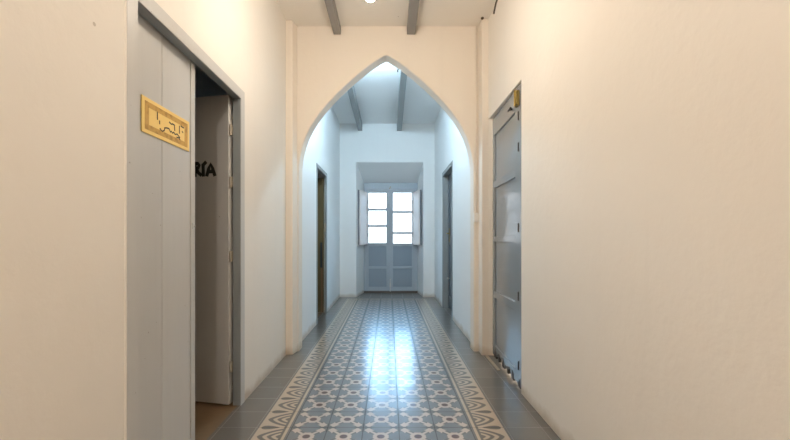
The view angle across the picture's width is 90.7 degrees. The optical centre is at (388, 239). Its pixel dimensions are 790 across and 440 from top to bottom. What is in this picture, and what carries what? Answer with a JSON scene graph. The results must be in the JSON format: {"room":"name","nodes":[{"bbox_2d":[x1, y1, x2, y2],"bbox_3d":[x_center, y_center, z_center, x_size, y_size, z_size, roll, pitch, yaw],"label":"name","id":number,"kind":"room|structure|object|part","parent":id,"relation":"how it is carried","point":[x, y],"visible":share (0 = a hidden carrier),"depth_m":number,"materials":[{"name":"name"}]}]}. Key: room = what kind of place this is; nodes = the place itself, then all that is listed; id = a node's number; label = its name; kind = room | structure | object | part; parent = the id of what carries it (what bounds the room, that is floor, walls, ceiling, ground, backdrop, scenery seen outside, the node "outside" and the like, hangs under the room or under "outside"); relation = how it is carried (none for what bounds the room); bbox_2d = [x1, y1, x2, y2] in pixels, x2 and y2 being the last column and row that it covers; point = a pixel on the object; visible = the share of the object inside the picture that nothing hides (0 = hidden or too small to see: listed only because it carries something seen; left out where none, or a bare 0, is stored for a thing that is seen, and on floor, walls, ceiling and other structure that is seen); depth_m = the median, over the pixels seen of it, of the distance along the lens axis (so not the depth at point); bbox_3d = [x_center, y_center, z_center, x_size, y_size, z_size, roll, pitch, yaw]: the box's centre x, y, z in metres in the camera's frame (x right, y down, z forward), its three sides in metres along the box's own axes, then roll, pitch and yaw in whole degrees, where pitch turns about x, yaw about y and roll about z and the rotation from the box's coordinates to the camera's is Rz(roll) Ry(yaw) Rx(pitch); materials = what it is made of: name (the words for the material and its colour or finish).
{"room":"hallway","nodes":[
{"label":"hallway","id":0,"kind":"room"},
{"bbox_2d":[0,0,339,439],"bbox_3d":[-0.997,-0.537,1.980,0.193,3.185,10.360,0,0,0],"label":"wall","id":1,"kind":"structure","parent":0,"point":[63,63],"depth_m":1.24,"materials":[{"name":"beige paint"}]},
{"bbox_2d":[127,0,244,439],"bbox_3d":[-1.215,0.049,2.004,0.551,2.013,1.208,0,0,0],"label":"door","id":2,"kind":"structure","parent":1,"relation":"in","point":[186,210],"depth_m":1.86,"materials":[{"name":"grey paint"}]},
{"bbox_2d":[141,94,188,151],"bbox_3d":[-0.997,-0.512,1.758,0.006,0.148,0.374,0,0,0],"label":"sign","id":3,"kind":"object","parent":2,"relation":"attached to","point":[157,121],"visible":1,"depth_m":1.72,"materials":[{"name":"gold metal"}]},
{"bbox_2d":[286,20,296,354],"bbox_3d":[-0.907,-0.479,3.626,0.087,3.068,0.112,0,0,0],"label":"trim","id":4,"kind":"structure","parent":1,"relation":"attached to","point":[291,28],"depth_m":3.57,"materials":[{"name":"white paint"}]},
{"bbox_2d":[316,163,326,323],"bbox_3d":[-1.266,0.049,5.274,0.743,2.012,0.849,0,0,0],"label":"door","id":5,"kind":"structure","parent":1,"relation":"in","point":[321,183],"depth_m":5.60,"materials":[{"name":"grey paint"}]},
{"bbox_3d":[-0.970,0.220,5.599,0.030,0.360,0.004,0,0,5],"label":"kick plate","id":6,"kind":"part","parent":5,"relation":"part of","materials":[{"name":"brown wood"}]},
{"bbox_2d":[195,63,440,123],"bbox_3d":[0.000,-2.280,5.931,8.000,0.300,4.339,0,0,0],"label":"ceiling","id":7,"kind":"structure","parent":0,"point":[377,92],"depth_m":5.92,"materials":[{"name":"white paint"}]},
{"bbox_2d":[348,86,361,130],"bbox_3d":[-0.520,-2.062,5.500,0.080,0.135,3.320,0,0,0],"label":"ceiling beam","id":8,"kind":"structure","parent":7,"relation":"attached to","point":[351,92],"depth_m":5.93,"materials":[{"name":"grey paint"}]},
{"bbox_2d":[397,69,406,130],"bbox_3d":[0.165,-2.062,5.500,0.120,0.135,3.320,0,0,0],"label":"ceiling beam","id":9,"kind":"structure","parent":7,"relation":"attached to","point":[403,77],"depth_m":5.55,"materials":[{"name":"grey paint"}]},
{"bbox_2d":[318,124,434,296],"bbox_3d":[0.000,-0.637,7.555,8.000,3.385,0.790,0,0,0],"label":"wall","id":10,"kind":"structure","parent":0,"point":[378,153],"depth_m":7.16,"materials":[{"name":"white paint"}]},
{"bbox_2d":[358,183,421,292],"bbox_3d":[0.016,-0.036,7.580,1.189,2.183,0.640,0,0,0],"label":"door","id":11,"kind":"structure","parent":10,"relation":"in","point":[389,267],"depth_m":7.75,"materials":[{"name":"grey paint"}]},
{"bbox_2d":[359,190,367,244],"bbox_3d":[-0.483,-0.417,7.500,0.025,1.028,0.487,0,0,13],"label":"shutter","id":12,"kind":"object","parent":11,"relation":"attached to","point":[363,195],"depth_m":7.46,"materials":[{"name":"paint"}]},
{"bbox_3d":[-0.481,-0.422,7.500,0.008,0.872,0.381,0,0,13],"label":"panel","id":13,"kind":"part","parent":11,"relation":"part of","materials":[{"name":"paint"}]},
{"bbox_3d":[-0.225,0.757,7.784,0.358,0.369,0.012,0,0,0],"label":"panel","id":14,"kind":"part","parent":11,"relation":"part of","materials":[{"name":"blue paint"}]},
{"bbox_3d":[-0.225,0.330,7.784,0.358,0.404,0.012,0,0,0],"label":"panel","id":15,"kind":"part","parent":11,"relation":"part of","materials":[{"name":"blue paint"}]},
{"bbox_3d":[0.038,1.035,7.817,1.070,0.040,0.165,0,0,0],"label":"sill","id":16,"kind":"part","parent":11,"relation":"part of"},
{"bbox_3d":[0.273,0.757,7.784,0.381,0.369,0.012,0,0,0],"label":"panel","id":17,"kind":"part","parent":11,"relation":"part of","materials":[{"name":"blue paint"}]},
{"bbox_3d":[0.273,0.330,7.784,0.381,0.404,0.012,0,0,0],"label":"panel","id":18,"kind":"part","parent":11,"relation":"part of","materials":[{"name":"blue paint"}]},
{"bbox_3d":[0.525,-0.422,7.499,0.008,0.872,0.376,0,0,-10],"label":"panel","id":19,"kind":"part","parent":11,"relation":"part of","materials":[{"name":"paint"}]},
{"bbox_2d":[413,190,419,244],"bbox_3d":[0.527,-0.417,7.500,0.025,1.028,0.482,0,0,-10],"label":"shutter","id":20,"kind":"object","parent":10,"relation":"attached to","point":[416,194],"depth_m":7.45,"materials":[{"name":"paint"}]},
{"bbox_2d":[195,293,560,439],"bbox_3d":[0.000,1.130,2.450,8.000,0.150,11.300,0,0,0],"label":"floor","id":21,"kind":"structure","parent":0,"point":[373,366],"depth_m":2.75,"materials":[{"name":"tile"}]},
{"bbox_2d":[277,0,495,25],"bbox_3d":[0.000,-2.163,0.280,8.000,0.300,6.960,0,0,0],"label":"ceiling","id":22,"kind":"structure","parent":0,"point":[302,12],"depth_m":3.46,"materials":[{"name":"paint"}]},
{"bbox_2d":[324,0,340,34],"bbox_3d":[-0.498,-1.973,0.240,0.080,0.080,6.880,0,0,0],"label":"ceiling beam","id":23,"kind":"structure","parent":22,"relation":"attached to","point":[330,4],"depth_m":3.39,"materials":[{"name":"grey paint"}]},
{"bbox_2d":[407,0,418,34],"bbox_3d":[0.200,-1.973,0.240,0.080,0.080,6.880,0,0,0],"label":"ceiling beam","id":24,"kind":"structure","parent":22,"relation":"attached to","point":[413,6],"depth_m":3.38,"materials":[{"name":"grey paint"}]},
{"bbox_2d":[297,26,478,351],"bbox_3d":[-0.015,-0.562,3.760,2.070,3.235,0.160,0,0,0],"label":"wall","id":25,"kind":"structure","parent":0,"point":[441,60],"depth_m":3.68,"materials":[{"name":"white paint"}]},
{"bbox_2d":[474,213,478,221],"bbox_3d":[0.822,-0.207,3.662,0.048,0.084,0.036,0,0,0],"label":"light switch","id":26,"kind":"object","parent":25,"relation":"attached to","point":[476,215],"visible":1,"depth_m":3.65,"materials":[{"name":"beige plastic"}]},
{"bbox_2d":[475,17,483,212],"bbox_3d":[0.839,-1.131,3.602,0.028,1.764,0.162,0,0,-8],"label":"cable conduit","id":27,"kind":"object","parent":25,"relation":"attached to","point":[482,18],"visible":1,"depth_m":3.67,"materials":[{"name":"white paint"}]},
{"bbox_2d":[435,108,469,340],"bbox_3d":[0.910,-0.537,5.500,0.140,3.185,3.320,0,0,0],"label":"wall","id":28,"kind":"structure","parent":0,"point":[449,143],"depth_m":4.91,"materials":[{"name":"white paint"}]},
{"bbox_2d":[442,160,452,319],"bbox_3d":[0.900,0.005,5.619,0.129,2.100,0.983,0,0,0],"label":"door","id":29,"kind":"structure","parent":28,"relation":"in","point":[447,175],"depth_m":6.06,"materials":[{"name":"grey paint"}]},
{"bbox_3d":[0.948,-0.480,5.628,0.020,0.834,0.747,0,0,0],"label":"panel","id":30,"kind":"part","parent":29,"relation":"part of","materials":[{"name":"wood"}]},
{"bbox_3d":[0.948,0.465,5.628,0.020,0.784,0.747,0,0,0],"label":"panel","id":31,"kind":"part","parent":29,"relation":"part of","materials":[{"name":"wood"}]},
{"bbox_2d":[488,0,789,439],"bbox_3d":[0.981,-0.479,0.240,0.150,3.068,6.880,0,0,0],"label":"wall","id":32,"kind":"structure","parent":0,"point":[655,134],"depth_m":1.32,"materials":[{"name":"beige paint"}]},
{"bbox_2d":[479,19,488,354],"bbox_3d":[0.890,-0.479,3.616,0.089,3.068,0.132,0,0,0],"label":"trim","id":33,"kind":"structure","parent":32,"relation":"attached to","point":[483,27],"depth_m":3.55,"materials":[{"name":"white paint"}]},
{"bbox_2d":[485,84,521,393],"bbox_3d":[0.927,-0.019,3.105,0.107,2.148,0.870,0,0,0],"label":"door","id":34,"kind":"structure","parent":32,"relation":"in","point":[507,123],"depth_m":3.09,"materials":[{"name":"grey"}]},
{"bbox_3d":[0.954,0.728,3.158,0.020,0.423,0.637,0,0,2],"label":"panel","id":35,"kind":"part","parent":34,"relation":"part of","materials":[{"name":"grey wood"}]},
{"bbox_3d":[0.954,0.237,3.158,0.020,0.439,0.637,0,0,2],"label":"panel","id":36,"kind":"part","parent":34,"relation":"part of","materials":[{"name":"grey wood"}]},
{"bbox_3d":[0.954,-0.243,3.158,0.020,0.431,0.637,0,0,2],"label":"panel","id":37,"kind":"part","parent":34,"relation":"part of","materials":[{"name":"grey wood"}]},
{"bbox_3d":[0.954,-0.725,3.158,0.020,0.414,0.637,0,0,2],"label":"panel","id":38,"kind":"part","parent":34,"relation":"part of","materials":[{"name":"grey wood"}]}
]}

